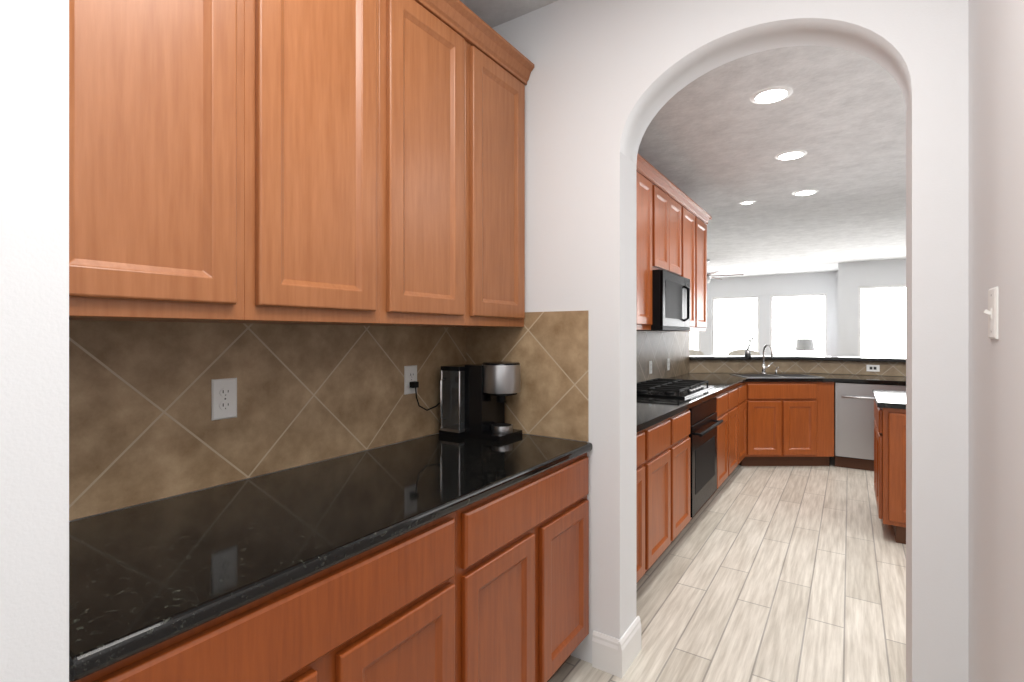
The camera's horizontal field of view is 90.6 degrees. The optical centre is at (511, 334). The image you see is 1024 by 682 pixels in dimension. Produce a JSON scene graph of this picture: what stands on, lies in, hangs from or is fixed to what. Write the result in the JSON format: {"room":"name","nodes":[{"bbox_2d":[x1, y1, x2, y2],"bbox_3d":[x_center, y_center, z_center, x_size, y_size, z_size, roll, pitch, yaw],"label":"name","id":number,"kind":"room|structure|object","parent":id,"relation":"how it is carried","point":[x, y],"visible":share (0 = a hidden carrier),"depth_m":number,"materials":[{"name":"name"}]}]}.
{"room":"butler's pantry","nodes":[
{"label":"butler's pantry","id":0,"kind":"room"},
{"bbox_2d":[0,0,68,681],"bbox_3d":[-1.494,-0.040,0.053,0.835,2.780,2.031,0,0,34],"label":"wall","id":1,"kind":"structure","parent":0,"point":[34,340],"depth_m":0.64,"materials":[{"name":"white paint"}]},
{"bbox_2d":[69,433,437,521],"bbox_3d":[0.380,-0.040,3.480,0.150,2.780,5.749,0,0,34],"label":"wall","id":2,"kind":"structure","parent":0,"point":[233,482],"depth_m":1.50,"materials":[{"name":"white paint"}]},
{"bbox_2d":[69,0,256,323],"bbox_3d":[-0.885,-0.613,1.124,0.350,1.155,0.419,0,0,34],"label":"upper cabinet","id":3,"kind":"object","parent":2,"relation":"attached to","point":[163,93],"depth_m":1.06,"materials":[{"name":"brown wood"}]},
{"bbox_2d":[69,320,465,520],"bbox_3d":[-0.683,0.187,1.743,0.008,0.504,1.678,0,0,34],"label":"tile backsplash","id":4,"kind":"structure","parent":2,"relation":"attached to","point":[144,427],"depth_m":1.50,"materials":[{"name":"beige tile"}]},
{"bbox_2d":[211,378,236,419],"bbox_3d":[-0.844,0.188,1.488,0.009,0.118,0.072,0,0,34],"label":"outlet","id":5,"kind":"object","parent":4,"relation":"attached to","point":[223,398],"visible":1,"depth_m":1.48,"materials":[{"name":"white plastic"}]},
{"bbox_2d":[404,365,439,410],"bbox_3d":[-0.374,0.227,2.169,0.035,0.196,0.207,0,0,34],"label":"outlet","id":6,"kind":"object","parent":4,"relation":"attached to","point":[411,384],"visible":0.98,"depth_m":2.11,"materials":[{"name":"white plastic"}]},
{"bbox_2d":[257,0,392,325],"bbox_3d":[-0.653,-0.613,1.472,0.350,1.155,0.418,0,0,34],"label":"upper cabinet","id":7,"kind":"object","parent":2,"relation":"attached to","point":[336,162],"depth_m":1.39,"materials":[{"name":"brown wood"}]},
{"bbox_2d":[393,0,476,327],"bbox_3d":[-0.421,-0.613,1.820,0.350,1.155,0.419,0,0,34],"label":"upper cabinet","id":8,"kind":"object","parent":2,"relation":"attached to","point":[435,41],"depth_m":1.75,"materials":[{"name":"brown wood"}]},
{"bbox_2d":[477,16,532,326],"bbox_3d":[-0.189,-0.613,2.168,0.350,1.155,0.418,0,0,34],"label":"upper cabinet","id":9,"kind":"object","parent":2,"relation":"attached to","point":[503,74],"depth_m":2.08,"materials":[{"name":"brown wood"}]},
{"bbox_2d":[636,154,639,329],"bbox_3d":[0.566,-0.613,3.300,0.350,1.155,0.382,0,0,34],"label":"upper cabinet","id":10,"kind":"object","parent":2,"relation":"attached to","point":[638,156],"depth_m":3.41,"materials":[{"name":"brown wood"}]},
{"bbox_2d":[640,158,655,329],"bbox_3d":[0.779,-0.613,3.619,0.350,1.155,0.383,0,0,34],"label":"upper cabinet","id":11,"kind":"object","parent":2,"relation":"attached to","point":[647,171],"depth_m":3.58,"materials":[{"name":"brown wood"}]},
{"bbox_2d":[636,331,689,382],"bbox_3d":[0.964,0.187,4.213,0.008,0.504,3.876,0,0,34],"label":"tile backsplash","id":12,"kind":"structure","parent":2,"relation":"attached to","point":[658,349],"depth_m":4.96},
{"bbox_2d":[649,361,651,373],"bbox_3d":[1.282,0.300,4.675,0.009,0.118,0.072,0,0,34],"label":"electrical outlet","id":13,"kind":"object","parent":12,"relation":"attached to","point":[650,367],"visible":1,"depth_m":4.66,"materials":[{"name":"white plastic"}]},
{"bbox_2d":[667,359,669,369],"bbox_3d":[1.587,0.300,5.132,0.009,0.118,0.072,0,0,34],"label":"electrical outlet","id":14,"kind":"object","parent":12,"relation":"attached to","point":[668,364],"visible":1,"depth_m":5.12,"materials":[{"name":"white plastic"}]},
{"bbox_2d":[656,170,671,272],"bbox_3d":[0.990,-0.833,3.936,0.350,0.715,0.380,0,0,34],"label":"upper cabinet","id":15,"kind":"object","parent":2,"relation":"attached to","point":[663,187],"depth_m":3.89,"materials":[{"name":"brown wood"}]},
{"bbox_2d":[636,269,689,330],"bbox_3d":[1.142,-0.254,4.063,0.461,0.438,0.756,0,0,34],"label":"over-the-range microwave","id":16,"kind":"object","parent":15,"relation":"attached to","point":[670,301],"visible":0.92,"depth_m":3.80,"materials":[{"name":"black"}]},
{"bbox_2d":[672,186,683,276],"bbox_3d":[1.201,-0.833,4.252,0.350,0.715,0.380,0,0,34],"label":"upper cabinet","id":17,"kind":"object","parent":2,"relation":"attached to","point":[672,219],"depth_m":4.22,"materials":[{"name":"brown wood"}]},
{"bbox_2d":[684,194,699,330],"bbox_3d":[1.434,-0.613,4.602,0.350,1.155,0.460,0,0,34],"label":"upper cabinet","id":18,"kind":"object","parent":2,"relation":"attached to","point":[691,211],"depth_m":4.62,"materials":[{"name":"brown wood"}]},
{"bbox_2d":[700,210,707,330],"bbox_3d":[1.689,-0.613,4.984,0.350,1.155,0.460,0,0,34],"label":"upper cabinet","id":19,"kind":"object","parent":2,"relation":"attached to","point":[703,214],"depth_m":4.98,"materials":[{"name":"brown wood"}]},
{"bbox_2d":[460,0,905,278],"bbox_3d":[3.102,-1.480,5.624,12.000,0.100,16.400,0,0,34],"label":"ceiling","id":20,"kind":"structure","parent":0,"point":[714,142],"depth_m":4.04,"materials":[{"name":"paint"}]},
{"bbox_2d":[707,259,743,282],"bbox_3d":[3.730,-1.210,9.678,1.278,0.440,1.281,0,0,34],"label":"ceiling fan","id":21,"kind":"object","parent":20,"relation":"hanging from","point":[709,277],"visible":0.42,"depth_m":9.57,"materials":[{"name":"white"}]},
{"bbox_2d":[739,200,754,203],"bbox_3d":[2.536,-1.425,5.461,0.160,0.007,0.160,0,0,34],"label":"recessed light","id":22,"kind":"object","parent":20,"relation":"in","point":[747,202],"visible":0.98,"depth_m":5.44,"materials":[{"name":"white paint"}]},
{"bbox_2d":[750,86,792,103],"bbox_3d":[1.545,-1.425,3.020,0.230,0.007,0.230,0,0,34],"label":"recessed light","id":23,"kind":"object","parent":20,"relation":"in","point":[773,94],"visible":1,"depth_m":3.01,"materials":[{"name":"white paint"}]},
{"bbox_2d":[775,150,806,159],"bbox_3d":[2.217,-1.425,4.027,0.230,0.007,0.230,0,0,34],"label":"recessed light","id":24,"kind":"object","parent":20,"relation":"in","point":[791,154],"visible":1,"depth_m":4.01,"materials":[{"name":"white paint"}]},
{"bbox_2d":[792,189,818,195],"bbox_3d":[2.944,-1.425,5.080,0.230,0.007,0.230,0,0,34],"label":"recessed light","id":25,"kind":"object","parent":20,"relation":"in","point":[805,192],"visible":1,"depth_m":5.06,"materials":[{"name":"white paint"}]},
{"bbox_2d":[548,455,905,681],"bbox_3d":[3.102,1.400,5.624,12.000,0.100,16.400,0,0,34],"label":"floor","id":26,"kind":"structure","parent":0,"point":[775,574],"depth_m":2.67,"materials":[{"name":"beige wood"}]},
{"bbox_2d":[74,505,469,681],"bbox_3d":[-0.636,0.912,1.209,0.640,0.876,0.837,0,0,34],"label":"base cabinet","id":27,"kind":"object","parent":26,"relation":"on","point":[398,609],"depth_m":1.08,"materials":[{"name":"brown wood"}]},
{"bbox_2d":[69,433,591,681],"bbox_3d":[-0.408,0.457,1.559,0.665,0.034,1.674,0,0,34],"label":"countertop","id":28,"kind":"structure","parent":27,"relation":"on","point":[143,577],"depth_m":1.15,"materials":[{"name":"black stone"}]},
{"bbox_2d":[439,362,521,441],"bbox_3d":[-0.132,0.280,2.201,0.328,0.321,0.235,0,0,34],"label":"coffee maker","id":29,"kind":"object","parent":28,"relation":"on","point":[472,400],"visible":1,"depth_m":2.17,"materials":[{"name":"black plastic"}]},
{"bbox_2d":[470,453,588,681],"bbox_3d":[-0.172,0.912,1.905,0.640,0.876,0.837,0,0,34],"label":"base cabinet","id":30,"kind":"object","parent":26,"relation":"on","point":[494,587],"depth_m":1.68,"materials":[{"name":"brown wood"}]},
{"bbox_2d":[636,426,651,583],"bbox_3d":[0.301,0.912,2.593,0.655,0.876,0.440,0,0,34],"label":"base cabinet","id":31,"kind":"object","parent":26,"relation":"on","point":[643,437],"depth_m":2.57,"materials":[{"name":"brown wood"}]},
{"bbox_2d":[652,415,675,564],"bbox_3d":[0.545,0.912,2.959,0.655,0.876,0.440,0,0,34],"label":"base cabinet","id":32,"kind":"object","parent":26,"relation":"on","point":[663,432],"depth_m":2.85,"materials":[{"name":"brown wood"}]},
{"bbox_2d":[636,373,905,432],"bbox_3d":[2.785,0.453,3.449,3.880,0.042,4.621,0,0,34],"label":"countertop","id":33,"kind":"structure","parent":32,"relation":"on","point":[652,410],"depth_m":4.81,"materials":[{"name":"black stone"}]},
{"bbox_2d":[636,378,713,398],"bbox_3d":[1.225,0.412,4.008,0.520,0.054,0.900,0,0,34],"label":"cooktop","id":34,"kind":"object","parent":33,"relation":"in","point":[671,388],"visible":0.98,"depth_m":3.81,"materials":[{"name":"black metal"}]},
{"bbox_2d":[761,344,778,373],"bbox_3d":[2.872,0.269,5.569,0.181,0.341,0.219,0,0,0],"label":"faucet","id":35,"kind":"object","parent":33,"relation":"on","point":[763,364],"visible":1,"depth_m":5.64,"materials":[{"name":"silver metal"}]},
{"bbox_2d":[676,406,695,536],"bbox_3d":[0.788,0.912,3.323,0.655,0.876,0.435,0,0,34],"label":"base cabinet","id":36,"kind":"object","parent":26,"relation":"on","point":[689,460],"depth_m":3.24,"materials":[{"name":"brown wood"}]},
{"bbox_2d":[690,349,703,354],"bbox_3d":[2.436,0.775,6.794,0.460,1.150,0.470,0,0,-1],"label":"bar stool","id":37,"kind":"object","parent":26,"relation":"on","point":[694,352],"visible":0.04,"depth_m":6.96,"materials":[{"name":"beige fabric"}]},
{"bbox_2d":[696,395,719,513],"bbox_3d":[1.125,0.912,3.828,0.655,0.876,0.780,0,0,34],"label":"oven","id":38,"kind":"object","parent":26,"relation":"on","point":[707,412],"depth_m":3.69,"materials":[{"name":"black metal"}]},
{"bbox_2d":[720,389,731,485],"bbox_3d":[1.468,0.912,4.342,0.655,0.876,0.455,0,0,34],"label":"base cabinet","id":39,"kind":"object","parent":26,"relation":"on","point":[726,397],"depth_m":4.28,"materials":[{"name":"brown wood"}]},
{"bbox_2d":[732,385,739,471],"bbox_3d":[1.721,0.912,4.722,0.655,0.876,0.460,0,0,34],"label":"base cabinet","id":40,"kind":"object","parent":26,"relation":"on","point":[735,391],"depth_m":4.66,"materials":[{"name":"brown wood"}]},
{"bbox_2d":[740,383,745,461],"bbox_3d":[1.977,0.912,5.105,0.655,0.876,0.460,0,0,34],"label":"base cabinet","id":41,"kind":"object","parent":26,"relation":"on","point":[742,387],"depth_m":4.97,"materials":[{"name":"brown wood"}]},
{"bbox_2d":[728,349,759,354],"bbox_3d":[3.188,0.775,6.750,0.460,1.150,0.470,0,0,-1],"label":"bar stool","id":42,"kind":"object","parent":26,"relation":"on","point":[740,352],"visible":0.08,"depth_m":6.91,"materials":[{"name":"beige fabric"}]},
{"bbox_2d":[739,382,833,465],"bbox_3d":[2.813,0.912,5.373,0.908,0.876,0.520,0,0,0],"label":"base cabinet","id":43,"kind":"object","parent":26,"relation":"on","point":[789,423],"visible":0.83,"depth_m":5.12,"materials":[{"name":"brown wood"}]},
{"bbox_2d":[689,355,905,454],"bbox_3d":[4.160,0.800,5.031,4.781,1.100,1.106,0,0,34],"label":"bar ledge","id":44,"kind":"object","parent":26,"relation":"on","point":[889,366],"visible":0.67,"depth_m":5.80,"materials":[{"name":"beige tile"}]},
{"bbox_2d":[740,336,753,355],"bbox_3d":[2.748,0.130,5.925,0.142,0.240,0.146,0,0,34],"label":"vase","id":45,"kind":"object","parent":44,"relation":"on","point":[747,352],"visible":1,"depth_m":5.91,"materials":[{"name":"grey ceramic"}]},
{"bbox_2d":[866,365,879,371],"bbox_3d":[3.901,0.360,5.471,0.116,0.072,0.006,0,0,34],"label":"outlet","id":46,"kind":"object","parent":44,"relation":"attached to","point":[874,368],"visible":1,"depth_m":5.47,"materials":[{"name":"white plastic"}]},
{"bbox_2d":[835,382,905,470],"bbox_3d":[3.692,0.912,5.203,0.614,0.876,0.620,0,0,34],"label":"dishwasher","id":47,"kind":"object","parent":26,"relation":"on","point":[854,425],"visible":0.35,"depth_m":5.00,"materials":[{"name":"silver metal"}]},
{"bbox_2d":[874,398,905,543],"bbox_3d":[3.437,0.912,3.136,1.920,0.876,0.868,0,0,34],"label":"kitchen island","id":48,"kind":"object","parent":26,"relation":"on","point":[890,450],"depth_m":3.27,"materials":[{"name":"brown wood"}]},
{"bbox_2d":[872,390,905,409],"bbox_3d":[3.451,0.457,3.138,1.960,0.034,0.910,0,0,34],"label":"island countertop","id":49,"kind":"structure","parent":48,"relation":"on","point":[885,400],"depth_m":3.45,"materials":[{"name":"stone"}]},
{"bbox_3d":[6.597,0.980,11.406,1.000,0.740,0.400,0,0,34],"label":"console table","id":50,"kind":"object","parent":26,"relation":"on","visible":0},
{"bbox_2d":[795,339,814,355],"bbox_3d":[6.597,0.350,11.406,0.380,0.520,0.380,0,0,34],"label":"table lamp","id":51,"kind":"object","parent":50,"relation":"on","point":[804,345],"visible":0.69,"depth_m":11.26,"materials":[{"name":"grey"}]},
{"bbox_2d":[492,0,967,681],"bbox_3d":[1.912,-0.040,1.136,5.000,2.780,0.190,0,0,34],"label":"wall","id":52,"kind":"structure","parent":0,"point":[608,80],"depth_m":1.91,"materials":[{"name":"white paint"}]},
{"bbox_2d":[466,311,588,441],"bbox_3d":[0.048,0.170,2.260,0.637,0.539,0.008,0,0,34],"label":"tile backsplash","id":53,"kind":"structure","parent":52,"relation":"attached to","point":[548,352],"depth_m":2.19,"materials":[{"name":"beige tile"}]},
{"bbox_2d":[592,631,619,676],"bbox_3d":[0.377,1.280,2.036,0.112,0.140,0.016,0,0,34],"label":"baseboard","id":54,"kind":"object","parent":52,"relation":"attached to","point":[604,652],"visible":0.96,"depth_m":2.03,"materials":[{"name":"white paint"}]},
{"bbox_2d":[618,616,640,677],"bbox_3d":[0.487,1.280,2.086,0.016,0.140,0.222,0,0,34],"label":"baseboard","id":55,"kind":"object","parent":52,"relation":"attached to","point":[629,645],"visible":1,"depth_m":2.06,"materials":[{"name":"white paint"}]},
{"bbox_2d":[700,271,837,355],"bbox_3d":[5.086,-0.040,12.925,5.500,2.780,0.150,0,0,34],"label":"wall","id":56,"kind":"structure","parent":0,"point":[764,287],"depth_m":12.12,"materials":[{"name":"white paint"}]},
{"bbox_2d":[690,331,699,350],"bbox_3d":[4.189,-0.110,13.517,1.650,1.680,0.100,0,0,34],"label":"window","id":57,"kind":"structure","parent":56,"relation":"in","point":[694,340],"depth_m":13.12,"materials":[{"name":"white glass"}]},
{"bbox_2d":[712,296,759,354],"bbox_3d":[5.566,-0.110,12.599,1.100,1.680,0.100,0,0,34],"label":"window","id":58,"kind":"structure","parent":56,"relation":"in","point":[735,319],"depth_m":12.59,"materials":[{"name":"white glass"}]},
{"bbox_2d":[770,293,826,355],"bbox_3d":[6.693,-0.110,11.847,1.170,1.680,0.100,0,0,34],"label":"window","id":59,"kind":"structure","parent":56,"relation":"in","point":[794,318],"depth_m":11.83,"materials":[{"name":"white glass"}]},
{"bbox_2d":[838,259,905,356],"bbox_3d":[8.122,-0.040,9.097,3.800,2.780,0.150,0,0,34],"label":"wall","id":60,"kind":"structure","parent":0,"point":[852,276],"depth_m":9.94,"materials":[{"name":"white paint"}]},
{"bbox_2d":[858,284,905,357],"bbox_3d":[7.296,-0.110,9.642,1.180,1.680,0.100,0,0,34],"label":"window","id":61,"kind":"structure","parent":60,"relation":"in","point":[881,320],"depth_m":9.73,"materials":[{"name":"white glass"}]},
{"bbox_2d":[968,0,1023,681],"bbox_3d":[0.326,-0.040,-0.151,0.150,2.780,3.711,0,0,34],"label":"wall","id":62,"kind":"structure","parent":0,"point":[995,366],"depth_m":1.16,"materials":[{"name":"white paint"}]},
{"bbox_2d":[983,287,997,338],"bbox_3d":[1.113,-0.050,1.181,0.020,0.118,0.072,0,0,34],"label":"hall light switch","id":63,"kind":"object","parent":62,"relation":"attached to","point":[992,311],"visible":1,"depth_m":1.17,"materials":[{"name":"white plastic"}]}
]}

